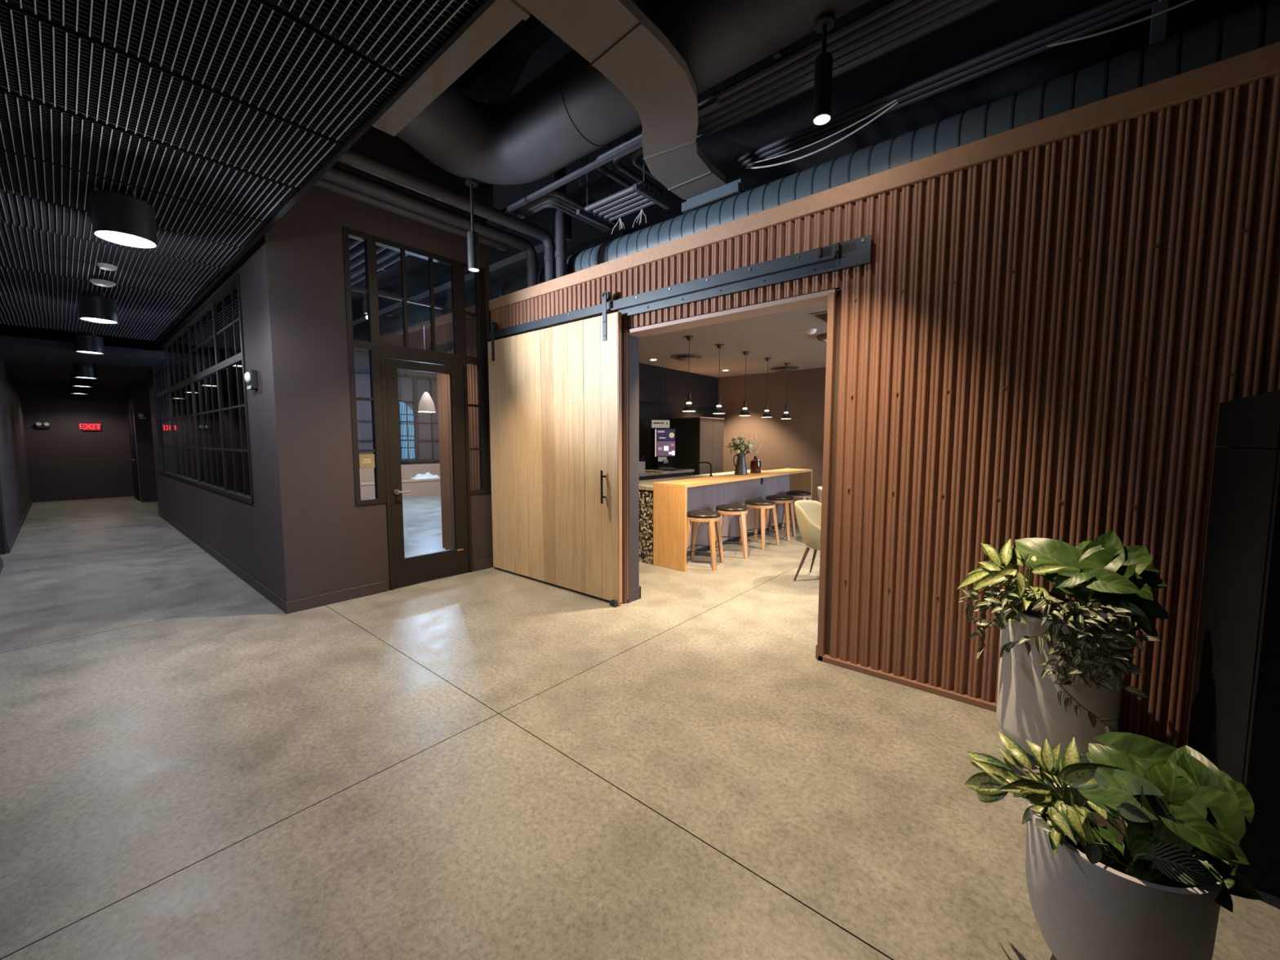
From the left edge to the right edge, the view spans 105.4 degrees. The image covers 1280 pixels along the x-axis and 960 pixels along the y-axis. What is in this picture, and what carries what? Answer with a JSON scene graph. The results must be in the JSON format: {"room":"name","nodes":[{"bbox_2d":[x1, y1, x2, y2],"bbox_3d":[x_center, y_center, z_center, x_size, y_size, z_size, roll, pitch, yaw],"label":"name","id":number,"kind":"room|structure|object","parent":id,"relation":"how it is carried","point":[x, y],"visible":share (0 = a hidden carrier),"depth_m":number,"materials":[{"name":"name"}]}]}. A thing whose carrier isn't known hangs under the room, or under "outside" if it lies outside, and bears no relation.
{"room":"office corridor","nodes":[
{"label":"office corridor","id":0,"kind":"room"},
{"bbox_2d":[0,355,31,559],"bbox_3d":[-9.957,-0.716,7.550,12.600,3.200,0.170,4,6,40],"label":"wall","id":1,"kind":"structure","parent":0,"point":[15,495],"depth_m":8.22,"materials":[{"name":"paint"}]},
{"bbox_2d":[0,502,5,554],"bbox_3d":[-8.048,-0.146,5.978,1.100,2.320,0.130,4,6,40],"label":"door","id":2,"kind":"structure","parent":1,"relation":"in","point":[2,549],"depth_m":6.41,"materials":[{"name":"brown metal"}]},
{"bbox_2d":[7,497,32,553],"bbox_3d":[-11.560,0.709,9.145,8.250,0.100,0.012,4,6,40],"label":"baseboard","id":3,"kind":"structure","parent":1,"relation":"attached to","point":[11,544],"depth_m":7.95,"materials":[{"name":"paint"}]},
{"bbox_2d":[0,330,145,349],"bbox_3d":[-16.794,-2.291,17.336,0.200,4.750,19.000,4,6,40],"label":"wall","id":4,"kind":"structure","parent":0,"point":[6,333],"depth_m":15.25,"materials":[{"name":"black paint"}]},
{"bbox_2d":[20,382,133,502],"bbox_3d":[-14.258,-0.958,12.372,0.200,2.900,2.050,4,6,40],"label":"wall","id":5,"kind":"structure","parent":0,"point":[67,462],"depth_m":12.28,"materials":[{"name":"paint"}]},
{"bbox_2d":[0,335,164,388],"bbox_3d":[-10.762,-2.284,10.547,7.350,0.120,3.550,4,6,40],"label":"ceiling","id":6,"kind":"structure","parent":0,"point":[32,361],"depth_m":8.50,"materials":[{"name":"black paint"}]},
{"bbox_2d":[70,373,92,387],"bbox_3d":[-11.689,-2.101,10.200,0.290,0.290,0.290,4,6,40],"label":"lamp","id":7,"kind":"object","parent":6,"relation":"hanging from","point":[76,382],"visible":0.63,"depth_m":10.11,"materials":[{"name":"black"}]},
{"bbox_2d":[72,363,97,378],"bbox_3d":[-10.006,-1.986,8.788,0.290,0.290,0.290,4,6,40],"label":"lamp","id":8,"kind":"object","parent":6,"relation":"hanging from","point":[82,371],"visible":0.9,"depth_m":8.70,"materials":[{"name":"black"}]},
{"bbox_2d":[124,383,140,501],"bbox_3d":[-12.878,-0.965,12.456,1.800,2.900,0.140,4,6,40],"label":"wall","id":9,"kind":"structure","parent":0,"point":[128,395],"depth_m":12.29,"materials":[{"name":"paint"}]},
{"bbox_2d":[127,406,139,501],"bbox_3d":[-12.835,-0.661,12.299,1.100,2.320,0.081,4,6,40],"label":"door","id":10,"kind":"structure","parent":9,"relation":"in","point":[133,460],"depth_m":12.19,"materials":[{"name":"brown metal"}]},
{"bbox_2d":[130,382,157,502],"bbox_3d":[-11.501,-0.972,12.536,0.200,2.900,2.040,4,6,40],"label":"wall pier","id":11,"kind":"object","parent":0,"point":[140,392],"visible":0.21,"depth_m":11.80,"materials":[{"name":"paint"}]},
{"bbox_2d":[0,0,479,341],"bbox_3d":[-3.039,-1.932,2.779,14.420,0.240,1.653,4,6,40],"label":"ceiling","id":12,"kind":"structure","parent":0,"point":[215,113],"depth_m":2.43,"materials":[{"name":"black paint"}]},
{"bbox_2d":[73,331,104,354],"bbox_3d":[-8.173,-2.034,7.230,0.290,0.290,0.290,4,6,40],"label":"lamp","id":13,"kind":"object","parent":12,"relation":"hanging from","point":[84,344],"visible":1,"depth_m":7.14,"materials":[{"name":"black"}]},
{"bbox_2d":[76,291,118,324],"bbox_3d":[-5.888,-1.876,5.292,0.290,0.290,0.290,4,6,40],"label":"lamp","id":14,"kind":"object","parent":12,"relation":"hanging from","point":[91,308],"visible":1,"depth_m":5.21,"materials":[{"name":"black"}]},
{"bbox_2d":[80,317,115,322],"bbox_3d":[-5.888,-1.744,5.303,0.268,0.001,0.268,4,6,40],"label":"diffuser","id":15,"kind":"object","parent":14,"relation":"attached to","point":[86,318],"depth_m":5.33,"materials":[{"name":"white plastic"}]},
{"bbox_2d":[88,186,157,248],"bbox_3d":[-3.332,-1.701,3.149,0.290,0.290,0.290,4,6,40],"label":"lamp","id":16,"kind":"object","parent":12,"relation":"hanging from","point":[118,218],"visible":1,"depth_m":3.07,"materials":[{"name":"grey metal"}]},
{"bbox_2d":[95,231,155,246],"bbox_3d":[-3.332,-1.569,3.160,0.268,0.001,0.268,4,6,40],"label":"diffuser","id":17,"kind":"object","parent":16,"relation":"attached to","point":[122,237],"depth_m":3.17,"materials":[{"name":"white plastic"}]},
{"bbox_2d":[177,315,439,464],"bbox_3d":[-7.375,-1.875,12.231,0.200,4.750,6.665,4,6,40],"label":"wall","id":18,"kind":"structure","parent":0,"point":[388,335],"depth_m":13.20,"materials":[{"name":"paint"}]},
{"bbox_2d":[355,368,439,462],"bbox_3d":[-6.343,-1.667,13.255,0.080,2.370,3.800,4,6,40],"label":"window","id":19,"kind":"structure","parent":18,"relation":"in","point":[415,395],"depth_m":13.43,"materials":[{"name":"brown metal"}]},
{"bbox_2d":[398,401,414,458],"bbox_3d":[-6.482,-1.349,13.163,0.020,1.550,0.840,4,6,40],"label":"window","id":20,"kind":"structure","parent":19,"relation":"attached to","point":[399,404],"depth_m":13.29,"materials":[{"name":"blue"}]},
{"bbox_2d":[144,125,493,601],"bbox_3d":[-5.710,-1.500,7.633,8.700,4.750,2.087,4,6,40],"label":"wall","id":21,"kind":"structure","parent":0,"point":[304,533],"depth_m":4.41,"materials":[{"name":"paint"}]},
{"bbox_2d":[151,273,253,503],"bbox_3d":[-6.401,-1.040,6.915,6.915,2.190,0.075,4,6,40],"label":"window","id":22,"kind":"structure","parent":21,"relation":"in","point":[200,386],"depth_m":6.03,"materials":[{"name":"black glass"}]},
{"bbox_2d":[157,509,286,613],"bbox_3d":[-6.387,0.880,7.023,8.700,0.105,0.012,4,6,40],"label":"baseboard","id":23,"kind":"structure","parent":21,"relation":"attached to","point":[259,587],"depth_m":5.48,"materials":[{"name":"paint"}]},
{"bbox_2d":[244,369,257,390],"bbox_3d":[-3.528,-0.906,4.411,0.150,0.170,0.075,4,6,40],"label":"fire alarm strobe","id":24,"kind":"object","parent":21,"relation":"attached to","point":[251,376],"visible":1,"depth_m":4.38,"materials":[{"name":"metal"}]},
{"bbox_2d":[154,0,495,344],"bbox_3d":[-2.509,-1.886,3.412,14.420,0.055,0.020,4,6,40],"label":"trim","id":25,"kind":"structure","parent":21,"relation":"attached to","point":[480,8],"depth_m":2.42,"materials":[{"name":"black paint"}]},
{"bbox_2d":[285,581,386,613],"bbox_3d":[-2.794,1.083,4.534,0.012,0.105,0.837,4,6,40],"label":"baseboard","id":26,"kind":"structure","parent":21,"relation":"attached to","point":[302,604],"depth_m":4.50,"materials":[{"name":"paint"}]},
{"bbox_2d":[342,226,490,505],"bbox_3d":[-2.242,-1.070,5.068,0.082,2.530,1.445,4,6,40],"label":"window","id":27,"kind":"structure","parent":21,"relation":"in","point":[373,346],"depth_m":4.83,"materials":[{"name":"brown metal"}]},
{"bbox_2d":[358,453,374,468],"bbox_3d":[-2.622,-0.183,4.679,0.010,0.140,0.138,4,6,40],"label":"room sign","id":28,"kind":"object","parent":27,"relation":"attached to","point":[366,460],"visible":1,"depth_m":4.67,"materials":[{"name":"yellow metal"}]},
{"bbox_2d":[380,351,472,590],"bbox_3d":[-2.212,-0.095,5.139,0.139,2.355,0.910,4,6,40],"label":"door","id":29,"kind":"structure","parent":21,"relation":"in","point":[402,571],"depth_m":5.12,"materials":[{"name":"brown metal"}]},
{"bbox_2d":[435,305,475,327],"bbox_3d":[-2.255,-2.034,6.056,1.130,0.115,0.072,4,6,40],"label":"trim","id":30,"kind":"structure","parent":21,"relation":"attached to","point":[445,319],"depth_m":6.16,"materials":[{"name":"brown wood"}]},
{"bbox_2d":[474,558,494,571],"bbox_3d":[-1.809,0.988,5.696,0.012,0.105,0.285,4,6,40],"label":"baseboard","id":31,"kind":"structure","parent":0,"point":[485,564],"depth_m":5.67,"materials":[{"name":"paint"}]},
{"bbox_2d":[0,0,1271,345],"bbox_3d":[-4.115,-3.912,6.454,33.000,0.250,19.000,4,6,40],"label":"ceiling","id":32,"kind":"structure","parent":0,"point":[1002,23],"depth_m":4.56,"materials":[{"name":"black paint"}]},
{"bbox_2d":[348,239,408,285],"bbox_3d":[-5.460,-3.375,7.737,8.150,1.030,0.750,4,6,40],"label":"conduit","id":33,"kind":"object","parent":32,"relation":"hanging from","point":[353,263],"visible":0.05,"depth_m":6.05,"materials":[{"name":"black metal"}]},
{"bbox_2d":[313,161,507,251],"bbox_3d":[-2.183,-3.005,4.345,0.090,1.215,2.270,4,6,40],"label":"pipe","id":34,"kind":"object","parent":32,"relation":"hanging from","point":[322,183],"visible":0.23,"depth_m":4.38,"materials":[{"name":"black metal"}]},
{"bbox_2d":[349,183,493,279],"bbox_3d":[-4.915,-3.717,8.396,8.100,0.445,0.180,4,6,40],"label":"ceiling beam","id":35,"kind":"structure","parent":32,"relation":"attached to","point":[489,197],"depth_m":7.59,"materials":[{"name":"black metal"}]},
{"bbox_2d":[417,306,435,412],"bbox_3d":[-4.531,-2.767,10.250,0.340,2.650,0.340,4,6,40],"label":"pendant lamp","id":36,"kind":"object","parent":32,"relation":"hanging from","point":[426,404],"visible":0.96,"depth_m":10.24,"materials":[{"name":"white metal"}]},
{"bbox_2d":[351,207,571,325],"bbox_3d":[-4.108,-3.795,9.348,8.100,0.445,0.180,4,6,40],"label":"ceiling beam","id":37,"kind":"structure","parent":32,"relation":"attached to","point":[417,282],"depth_m":8.83,"materials":[{"name":"black metal"}]},
{"bbox_2d":[453,13,555,100],"bbox_3d":[1.265,-3.330,1.992,8.980,0.175,0.140,4,6,40],"label":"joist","id":38,"kind":"object","parent":32,"relation":"attached to","point":[526,37],"visible":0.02,"depth_m":3.95,"materials":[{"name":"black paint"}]},
{"bbox_2d":[395,231,627,334],"bbox_3d":[-3.301,-3.872,10.299,8.100,0.445,0.180,4,6,40],"label":"ceiling beam","id":39,"kind":"structure","parent":32,"relation":"attached to","point":[415,322],"depth_m":11.04,"materials":[{"name":"grey paint"}]},
{"bbox_2d":[515,158,621,231],"bbox_3d":[-0.751,-3.139,4.876,0.750,1.036,0.956,4,6,40],"label":"conduit","id":40,"kind":"object","parent":32,"relation":"hanging from","point":[556,199],"visible":0.78,"depth_m":4.66,"materials":[{"name":"grey metal"}]},
{"bbox_2d":[480,97,719,223],"bbox_3d":[-0.624,-3.037,4.025,2.950,1.100,0.040,4,6,40],"label":"strut","id":41,"kind":"object","parent":32,"relation":"hanging from","point":[715,102],"visible":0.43,"depth_m":3.90,"materials":[{"name":"grey paint"}]},
{"bbox_2d":[515,0,725,199],"bbox_3d":[-0.065,-2.368,2.884,0.662,0.069,2.877,3,5,28],"label":"duct","id":42,"kind":"object","parent":41,"relation":"hanging from","point":[616,37],"visible":1,"depth_m":2.80,"materials":[{"name":"metal"}]},
{"bbox_2d":[372,0,529,136],"bbox_3d":[-1.342,-2.352,2.634,1.515,0.072,0.690,4,6,40],"label":"duct","id":43,"kind":"object","parent":42,"relation":"attached to","point":[501,16],"visible":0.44,"depth_m":2.71,"materials":[{"name":"metal"}]},
{"bbox_2d":[743,99,897,164],"bbox_3d":[1.251,-2.477,3.545,1.133,0.074,0.008,4,6,43],"label":"cable","id":44,"kind":"object","parent":42,"relation":"attached to","point":[895,100],"visible":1,"depth_m":3.47,"materials":[{"name":"grey plastic"}]},
{"bbox_2d":[745,101,897,168],"bbox_3d":[1.270,-2.448,3.571,1.135,0.110,0.012,4,6,43],"label":"cable","id":45,"kind":"object","parent":42,"relation":"attached to","point":[895,103],"visible":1,"depth_m":3.49,"materials":[{"name":"grey plastic"}]},
{"bbox_2d":[576,142,669,231],"bbox_3d":[-0.151,-3.008,4.316,0.740,1.205,0.450,4,6,40],"label":"rack","id":46,"kind":"object","parent":32,"relation":"hanging from","point":[639,196],"visible":0.86,"depth_m":4.32,"materials":[{"name":"grey metal"}]},
{"bbox_2d":[395,0,870,185],"bbox_3d":[-0.033,-2.672,2.323,4.920,0.572,2.066,4,6,40],"label":"duct","id":47,"kind":"object","parent":32,"relation":"hanging from","point":[574,111],"visible":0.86,"depth_m":3.40,"materials":[{"name":"black metal"}]},
{"bbox_2d":[465,179,479,271],"bbox_3d":[-1.436,-2.174,4.180,0.100,0.725,0.100,4,6,40],"label":"spotlight","id":48,"kind":"object","parent":47,"relation":"hanging from","point":[472,236],"visible":1,"depth_m":4.16,"materials":[{"name":"black metal"}]},
{"bbox_2d":[595,0,1000,195],"bbox_3d":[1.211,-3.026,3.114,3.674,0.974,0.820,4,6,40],"label":"conduit","id":49,"kind":"object","parent":32,"relation":"hanging from","point":[894,24],"visible":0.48,"depth_m":2.93,"materials":[{"name":"black metal"}]},
{"bbox_2d":[813,13,835,124],"bbox_3d":[0.969,-2.161,2.575,0.100,0.490,0.100,4,6,40],"label":"spotlight","id":50,"kind":"object","parent":32,"relation":"hanging from","point":[825,22],"visible":1,"depth_m":2.55,"materials":[{"name":"black metal"}]},
{"bbox_2d":[735,0,1173,169],"bbox_3d":[3.132,-3.080,2.535,5.800,0.772,0.266,4,6,40],"label":"conduit","id":51,"kind":"object","parent":32,"relation":"hanging from","point":[1113,11],"visible":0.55,"depth_m":3.30,"materials":[{"name":"black metal"}]},
{"bbox_2d":[1148,0,1168,44],"bbox_3d":[2.643,-2.833,2.441,0.060,1.250,0.010,4,6,40],"label":"bracket","id":52,"kind":"object","parent":32,"relation":"hanging from","point":[1158,24],"visible":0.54,"depth_m":2.48,"materials":[{"name":"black metal"}]},
{"bbox_2d":[1047,0,1195,47],"bbox_3d":[2.583,-2.392,2.514,0.744,0.050,0.012,3,6,35],"label":"cable","id":53,"kind":"object","parent":52,"relation":"hanging from","point":[1188,1],"visible":1,"depth_m":2.56,"materials":[{"name":"grey plastic"}]},
{"bbox_2d":[0,494,1279,959],"bbox_3d":[-4.115,1.006,6.855,33.000,0.120,19.000,4,6,40],"label":"floor","id":54,"kind":"structure","parent":0,"point":[492,763],"depth_m":2.22,"materials":[{"name":"grey concrete"}]},
{"bbox_2d":[359,463,440,499],"bbox_3d":[-6.112,0.013,13.131,0.570,0.840,3.700,4,6,40],"label":"counter","id":55,"kind":"object","parent":54,"relation":"on","point":[428,486],"visible":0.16,"depth_m":13.04,"materials":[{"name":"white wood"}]},
{"bbox_2d":[639,468,694,480],"bbox_3d":[-0.176,0.373,7.825,0.598,0.985,2.840,4,6,40],"label":"countertop","id":56,"kind":"structure","parent":54,"relation":"on","point":[678,472],"depth_m":8.07,"materials":[{"name":"beige stone"}]},
{"bbox_2d":[651,427,675,471],"bbox_3d":[0.404,-0.522,8.307,0.348,0.720,0.400,-1,5,-12],"label":"coffee machine","id":57,"kind":"object","parent":56,"relation":"on","point":[663,439],"visible":0.98,"depth_m":8.20,"materials":[{"name":"black metal"}]},
{"bbox_2d":[669,417,724,475],"bbox_3d":[1.072,-0.204,9.202,0.673,1.912,0.840,4,6,40],"label":"pantry cabinet","id":58,"kind":"object","parent":54,"relation":"on","point":[697,439],"visible":0.56,"depth_m":8.85,"materials":[{"name":"black wood"}]},
{"bbox_2d":[639,470,765,564],"bbox_3d":[1.107,0.417,7.530,0.737,0.945,3.818,4,6,40],"label":"kitchen island","id":59,"kind":"object","parent":54,"relation":"on","point":[646,486],"visible":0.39,"depth_m":5.94,"materials":[{"name":"stone"}]},
{"bbox_2d":[639,470,765,490],"bbox_3d":[1.107,-0.031,7.494,0.737,0.045,3.818,4,6,40],"label":"island countertop","id":60,"kind":"structure","parent":59,"relation":"on","point":[647,485],"depth_m":6.98,"materials":[{"name":"beige wood"}]},
{"bbox_2d":[686,509,724,570],"bbox_3d":[0.758,0.695,5.877,0.439,0.655,0.439,2,5,23],"label":"bar stool","id":61,"kind":"object","parent":54,"relation":"on","point":[710,517],"visible":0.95,"depth_m":5.76,"materials":[{"name":"brown wood"}]},
{"bbox_2d":[686,509,720,518],"bbox_3d":[0.758,0.400,5.853,0.418,0.063,0.418,2,5,23],"label":"seat cushion","id":62,"kind":"object","parent":61,"relation":"on","point":[700,513],"depth_m":5.72,"materials":[{"name":"black leather"}]},
{"bbox_2d":[715,503,747,558],"bbox_3d":[1.202,0.651,6.416,0.439,0.655,0.439,1,5,13],"label":"bar stool","id":63,"kind":"object","parent":54,"relation":"on","point":[728,508],"visible":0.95,"depth_m":6.22,"materials":[{"name":"brown wood"}]},
{"bbox_2d":[715,503,747,511],"bbox_3d":[1.202,0.356,6.392,0.418,0.063,0.418,1,5,13],"label":"seat cushion","id":64,"kind":"object","parent":63,"relation":"on","point":[728,507],"depth_m":6.26,"materials":[{"name":"black leather"}]},
{"bbox_2d":[653,468,812,571],"bbox_3d":[1.567,0.421,7.140,0.463,1.000,3.818,4,6,40],"label":"breakfast bar","id":65,"kind":"object","parent":54,"relation":"on","point":[672,500],"visible":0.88,"depth_m":6.51,"materials":[{"name":"brown wood"}]},
{"bbox_2d":[733,453,747,475],"bbox_3d":[1.475,-0.236,7.111,0.187,0.312,0.186,4,6,40],"label":"jug","id":66,"kind":"object","parent":65,"relation":"on","point":[740,467],"visible":0.96,"depth_m":7.05,"materials":[{"name":"grey metal"}]},
{"bbox_2d":[724,435,758,453],"bbox_3d":[1.502,-0.480,7.089,0.421,0.327,0.414,-3,5,-30],"label":"flowers","id":67,"kind":"object","parent":66,"relation":"in","point":[738,446],"visible":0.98,"depth_m":7.04,"materials":[{"name":"beige plant"}]},
{"bbox_2d":[738,498,779,549],"bbox_3d":[1.712,0.606,6.979,0.439,0.655,0.439,-4,6,-43],"label":"bar stool","id":68,"kind":"object","parent":54,"relation":"on","point":[756,504],"visible":0.95,"depth_m":6.86,"materials":[{"name":"brown wood"}]},
{"bbox_2d":[745,498,774,506],"bbox_3d":[1.712,0.310,6.954,0.418,0.063,0.418,-4,6,-43],"label":"seat cushion","id":69,"kind":"object","parent":68,"relation":"on","point":[754,502],"depth_m":6.82,"materials":[{"name":"black leather"}]},
{"bbox_2d":[764,494,795,540],"bbox_3d":[2.154,0.559,7.546,0.439,0.655,0.439,3,5,30],"label":"bar stool","id":70,"kind":"object","parent":54,"relation":"on","point":[788,500],"visible":0.87,"depth_m":7.44,"materials":[{"name":"brown wood"}]},
{"bbox_2d":[780,490,811,529],"bbox_3d":[2.653,0.506,8.196,0.439,0.655,0.439,3,6,35],"label":"bar stool","id":71,"kind":"object","parent":54,"relation":"on","point":[802,495],"visible":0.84,"depth_m":8.05,"materials":[{"name":"brown wood"}]},
{"bbox_2d":[793,500,821,581],"bbox_3d":[1.950,0.660,5.218,0.579,0.840,0.638,4,6,40],"label":"shell chair","id":72,"kind":"object","parent":54,"relation":"on","point":[808,513],"visible":0.46,"depth_m":5.17,"materials":[{"name":"beige plastic"}]},
{"bbox_2d":[996,596,1127,763],"bbox_3d":[1.983,0.964,2.325,0.444,0.700,0.444,4,6,40],"label":"planter","id":73,"kind":"object","parent":54,"relation":"on","point":[1028,708],"visible":0.52,"depth_m":2.19,"materials":[{"name":"grey ceramic"}]},
{"bbox_2d":[956,538,1067,622],"bbox_3d":[1.782,0.487,2.323,0.324,0.376,0.382,-1,5,-18],"label":"plant","id":74,"kind":"object","parent":73,"relation":"on","point":[1009,557],"visible":0.77,"depth_m":2.31,"materials":[{"name":"green plant"}]},
{"bbox_2d":[957,574,1159,733],"bbox_3d":[1.846,0.785,2.184,0.711,0.690,0.292,4,6,40],"label":"trailing plant","id":75,"kind":"object","parent":73,"relation":"in","point":[1081,615],"visible":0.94,"depth_m":2.06,"materials":[{"name":"green plant"}]},
{"bbox_2d":[1014,530,1168,636],"bbox_3d":[2.046,0.452,2.245,0.525,0.449,0.425,4,6,40],"label":"pothos plant","id":76,"kind":"object","parent":73,"relation":"in","point":[1105,571],"visible":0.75,"depth_m":2.14,"materials":[{"name":"green plant"}]},
{"bbox_2d":[1025,782,1223,959],"bbox_3d":[1.284,1.171,1.332,0.374,0.450,0.374,4,6,40],"label":"planter","id":77,"kind":"object","parent":54,"relation":"on","point":[1082,909],"visible":0.71,"depth_m":1.21,"materials":[{"name":"grey ceramic"}]},
{"bbox_2d":[964,730,1128,857],"bbox_3d":[1.171,0.893,1.433,0.275,0.294,0.399,-1,5,-8],"label":"plant","id":78,"kind":"object","parent":77,"relation":"in","point":[996,779],"visible":0.99,"depth_m":1.39,"materials":[{"name":"green plant"}]},
{"bbox_2d":[1035,802,1218,885],"bbox_3d":[1.199,0.892,1.219,0.323,0.219,0.122,4,6,40],"label":"plant","id":79,"kind":"object","parent":77,"relation":"in","point":[1173,861],"visible":0.97,"depth_m":1.15,"materials":[{"name":"green plant"}]},
{"bbox_2d":[1076,731,1263,912],"bbox_3d":[1.343,0.853,1.264,0.337,0.298,0.354,4,6,40],"label":"pothos plant","id":80,"kind":"object","parent":77,"relation":"on","point":[1193,806],"visible":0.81,"depth_m":1.20,"materials":[{"name":"green plant"}]},
{"bbox_2d":[1186,389,1279,897],"bbox_3d":[2.582,0.545,1.564,0.910,1.660,0.823,4,6,40],"label":"tall cabinet","id":81,"kind":"object","parent":54,"relation":"on","point":[1234,722],"visible":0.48,"depth_m":1.69,"materials":[{"name":"black paint"}]},
{"bbox_2d":[639,401,715,420],"bbox_3d":[-0.214,-0.572,8.248,0.100,2.800,5.448,4,6,40],"label":"wall","id":82,"kind":"structure","parent":0,"point":[673,411],"depth_m":9.39,"materials":[{"name":"black paint"}]},
{"bbox_2d":[639,402,667,469],"bbox_3d":[-0.404,-0.710,7.924,0.011,1.153,2.830,4,6,40],"label":"backsplash","id":83,"kind":"structure","parent":82,"relation":"attached to","point":[648,412],"depth_m":8.55,"materials":[{"name":"black tile"}]},
{"bbox_2d":[639,363,717,408],"bbox_3d":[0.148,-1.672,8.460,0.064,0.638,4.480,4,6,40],"label":"upper cabinet","id":84,"kind":"object","parent":82,"relation":"attached to","point":[657,384],"visible":0.51,"depth_m":9.00,"materials":[{"name":"black paint"}]},
{"bbox_2d":[639,303,827,377],"bbox_3d":[2.577,-1.825,5.779,8.590,0.100,5.448,4,6,40],"label":"ceiling","id":85,"kind":"structure","parent":0,"point":[783,337],"depth_m":6.78,"materials":[{"name":"paint"}]},
{"bbox_2d":[682,335,695,412],"bbox_3d":[0.622,-1.337,6.155,0.172,0.935,0.172,4,6,40],"label":"pendant","id":86,"kind":"object","parent":85,"relation":"hanging from","point":[688,407],"visible":1,"depth_m":6.14,"materials":[{"name":"black metal"}]},
{"bbox_2d":[435,73,1279,748],"bbox_3d":[2.645,-0.498,5.804,9.100,3.050,5.787,4,6,40],"label":"wall","id":87,"kind":"structure","parent":0,"point":[1049,341],"depth_m":2.56,"materials":[{"name":"brown paint"}]},
{"bbox_2d":[621,333,626,603],"bbox_3d":[-0.143,-0.081,4.412,0.046,2.445,0.032,4,6,40],"label":"trim","id":88,"kind":"structure","parent":87,"relation":"attached to","point":[623,335],"depth_m":4.40,"materials":[{"name":"brown metal"}]},
{"bbox_2d":[626,335,639,603],"bbox_3d":[-0.065,-0.080,4.476,0.004,2.433,0.167,4,6,40],"label":"trim","id":89,"kind":"structure","parent":87,"relation":"attached to","point":[633,340],"depth_m":4.48,"materials":[{"name":"paint"}]},
{"bbox_2d":[486,234,871,340],"bbox_3d":[-0.209,-1.510,4.264,4.155,0.162,0.080,4,6,40],"label":"door track","id":90,"kind":"object","parent":87,"relation":"attached to","point":[856,251],"visible":0.91,"depth_m":3.54,"materials":[{"name":"black metal"}]},
{"bbox_2d":[488,290,622,603],"bbox_3d":[-0.958,-0.320,4.931,1.997,2.780,0.103,4,6,40],"label":"sliding barn door","id":91,"kind":"structure","parent":90,"relation":"hanging from","point":[555,402],"depth_m":4.81,"materials":[{"name":"brown wood"}]},
{"bbox_2d":[624,288,837,337],"bbox_3d":[0.619,-1.261,3.781,1.819,0.034,0.202,4,6,40],"label":"trim","id":92,"kind":"structure","parent":87,"relation":"attached to","point":[820,298],"depth_m":3.63,"materials":[{"name":"brown metal"}]},
{"bbox_2d":[817,292,837,660],"bbox_3d":[1.294,0.009,3.305,0.042,2.445,0.212,4,6,40],"label":"trim","id":93,"kind":"structure","parent":87,"relation":"attached to","point":[833,296],"depth_m":3.22,"materials":[{"name":"brown wood"}]},
{"bbox_2d":[488,41,1279,311],"bbox_3d":[1.201,-1.797,3.145,7.600,0.115,0.072,4,6,40],"label":"trim","id":94,"kind":"structure","parent":87,"relation":"attached to","point":[1246,68],"depth_m":2.60,"materials":[{"name":"brown wood"}]},
{"bbox_2d":[817,653,996,711],"bbox_3d":[2.665,1.312,2.144,3.750,0.036,0.052,4,6,40],"label":"trim","id":95,"kind":"structure","parent":87,"relation":"attached to","point":[964,698],"depth_m":2.96,"materials":[{"name":"brown wood"}]},
{"bbox_3d":[2.598,-2.032,5.787,8.890,0.010,5.683,4,6,40],"label":"roof","id":96,"kind":"structure","parent":87,"relation":"on","visible":0},
{"bbox_2d":[320,165,538,287],"bbox_3d":[-1.944,-2.215,4.382,0.129,0.573,2.536,4,6,40],"label":"pipe","id":97,"kind":"object","parent":96,"relation":"on","point":[335,175],"visible":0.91,"depth_m":4.39,"materials":[{"name":"black metal"}]},
{"bbox_2d":[337,147,555,281],"bbox_3d":[-1.715,-2.214,4.187,0.129,0.603,2.536,4,6,40],"label":"pipe","id":98,"kind":"object","parent":96,"relation":"on","point":[353,157],"visible":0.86,"depth_m":4.21,"materials":[{"name":"black metal"}]},
{"bbox_2d":[554,166,567,278],"bbox_3d":[-0.806,-2.819,4.946,0.129,1.685,0.132,4,6,40],"label":"pipe","id":99,"kind":"object","parent":96,"relation":"on","point":[561,253],"visible":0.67,"depth_m":4.93,"materials":[{"name":"grey metal"}]},
{"bbox_2d":[499,0,1279,296],"bbox_3d":[1.299,-2.088,3.641,7.719,0.454,0.454,4,6,40],"label":"spiral duct","id":100,"kind":"object","parent":96,"relation":"on","point":[1258,26],"visible":0.41,"depth_m":2.80,"materials":[{"name":"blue metal"}]},
{"bbox_2d":[681,178,749,213],"bbox_3d":[0.633,-2.377,4.126,0.550,0.132,0.206,4,6,40],"label":"diffuser","id":101,"kind":"object","parent":100,"relation":"on","point":[732,188],"visible":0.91,"depth_m":4.03,"materials":[{"name":"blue metal"}]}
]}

